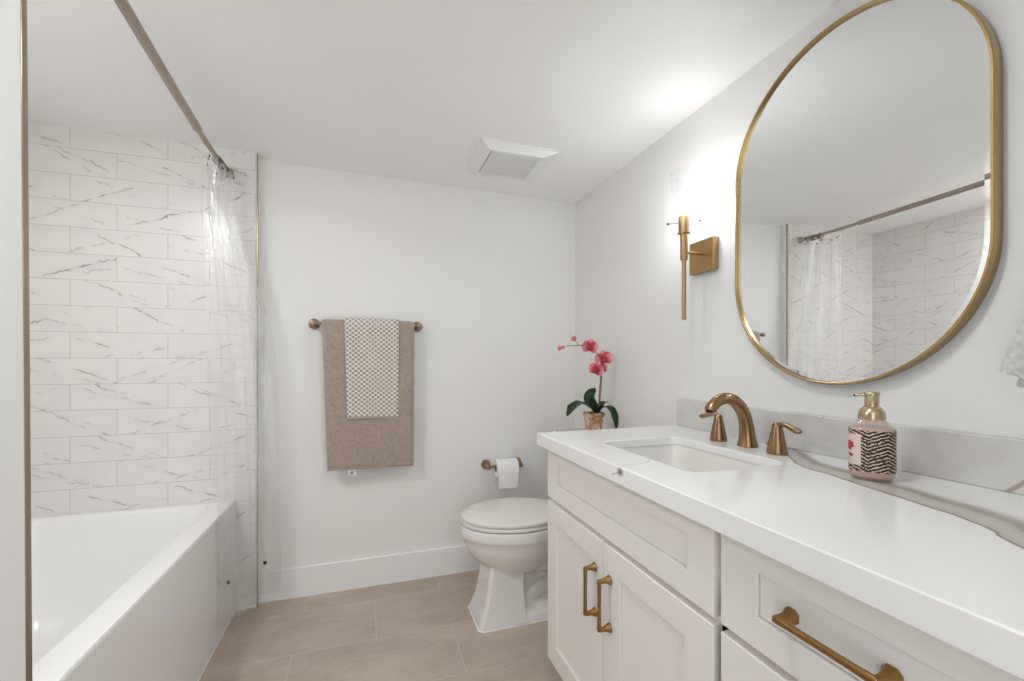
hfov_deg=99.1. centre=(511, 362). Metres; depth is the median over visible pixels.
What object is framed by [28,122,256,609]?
shower tile
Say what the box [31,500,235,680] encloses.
bathtub
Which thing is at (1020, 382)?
towel
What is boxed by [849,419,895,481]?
bottle
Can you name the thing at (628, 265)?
wall
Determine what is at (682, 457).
sink basin
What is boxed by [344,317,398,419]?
hand towel
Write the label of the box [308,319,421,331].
towel bar
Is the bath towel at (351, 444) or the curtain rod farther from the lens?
the bath towel at (351, 444)
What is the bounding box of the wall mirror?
[735,0,1003,384]
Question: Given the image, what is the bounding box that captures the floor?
[199,570,562,680]
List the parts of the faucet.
lever, handle, spout, handle, lever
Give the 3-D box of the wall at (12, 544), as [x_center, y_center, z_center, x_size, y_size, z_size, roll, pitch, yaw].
[-1.092,0.067,0.440,0.870,2.090,0.118,0,0,-18]
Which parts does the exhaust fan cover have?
grille panel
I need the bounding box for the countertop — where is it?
[537,425,1023,680]
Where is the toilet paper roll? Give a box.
[494,458,518,488]
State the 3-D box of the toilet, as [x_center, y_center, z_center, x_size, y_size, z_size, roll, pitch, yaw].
[0.141,0.730,2.004,0.763,0.765,0.464,0,0,-18]
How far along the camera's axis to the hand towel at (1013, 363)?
0.75 m
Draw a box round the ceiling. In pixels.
[27,0,838,203]
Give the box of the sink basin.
[619,444,762,471]
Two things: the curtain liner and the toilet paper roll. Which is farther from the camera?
the toilet paper roll
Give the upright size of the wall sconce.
0.513 m
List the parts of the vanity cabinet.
door, pull handle, pull handle, false drawer, door, drawer, pull handle, drawer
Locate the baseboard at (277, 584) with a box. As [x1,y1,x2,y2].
[260,545,479,601]
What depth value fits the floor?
1.75 m
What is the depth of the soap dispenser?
0.88 m
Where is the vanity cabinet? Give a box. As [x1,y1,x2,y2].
[548,450,1022,680]
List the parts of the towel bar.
post, post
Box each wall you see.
[0,0,25,680]
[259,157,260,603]
[261,159,574,571]
[575,0,1023,438]
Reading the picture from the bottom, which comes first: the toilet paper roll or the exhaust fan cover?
the toilet paper roll
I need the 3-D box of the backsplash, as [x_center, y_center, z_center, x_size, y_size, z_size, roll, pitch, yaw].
[0.831,0.188,1.091,0.027,0.098,1.214,0,0,-18]
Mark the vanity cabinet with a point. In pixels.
(639, 589)
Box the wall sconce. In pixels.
[667,191,718,319]
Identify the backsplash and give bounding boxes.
[677,399,1023,494]
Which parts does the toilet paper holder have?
post, post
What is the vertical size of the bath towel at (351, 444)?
0.749 m
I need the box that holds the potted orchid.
[557,336,618,429]
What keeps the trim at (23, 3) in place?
attached to the wall at (12, 544)
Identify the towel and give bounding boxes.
[322,319,413,475]
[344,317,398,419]
[999,317,1023,387]
[1016,378,1023,387]
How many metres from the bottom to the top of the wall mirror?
0.914 m
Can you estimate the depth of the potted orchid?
2.05 m
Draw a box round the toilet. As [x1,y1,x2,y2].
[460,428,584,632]
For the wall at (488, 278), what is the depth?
2.26 m
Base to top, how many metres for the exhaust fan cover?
0.046 m
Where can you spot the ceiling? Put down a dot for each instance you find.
(410, 90)
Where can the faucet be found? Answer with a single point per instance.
(777, 445)
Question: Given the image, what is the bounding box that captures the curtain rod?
[114,0,233,177]
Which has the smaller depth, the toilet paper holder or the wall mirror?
the wall mirror
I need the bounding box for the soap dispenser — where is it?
[848,392,896,481]
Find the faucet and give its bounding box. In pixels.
[699,393,802,455]
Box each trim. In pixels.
[20,0,31,680]
[257,154,258,606]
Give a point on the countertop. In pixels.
(942, 558)
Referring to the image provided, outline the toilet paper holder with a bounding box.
[481,457,522,469]
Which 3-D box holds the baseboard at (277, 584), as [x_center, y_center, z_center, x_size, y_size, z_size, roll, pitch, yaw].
[-0.399,1.042,2.282,1.622,0.140,0.015,0,0,-18]
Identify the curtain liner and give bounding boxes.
[200,154,281,616]
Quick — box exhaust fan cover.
[464,137,558,182]

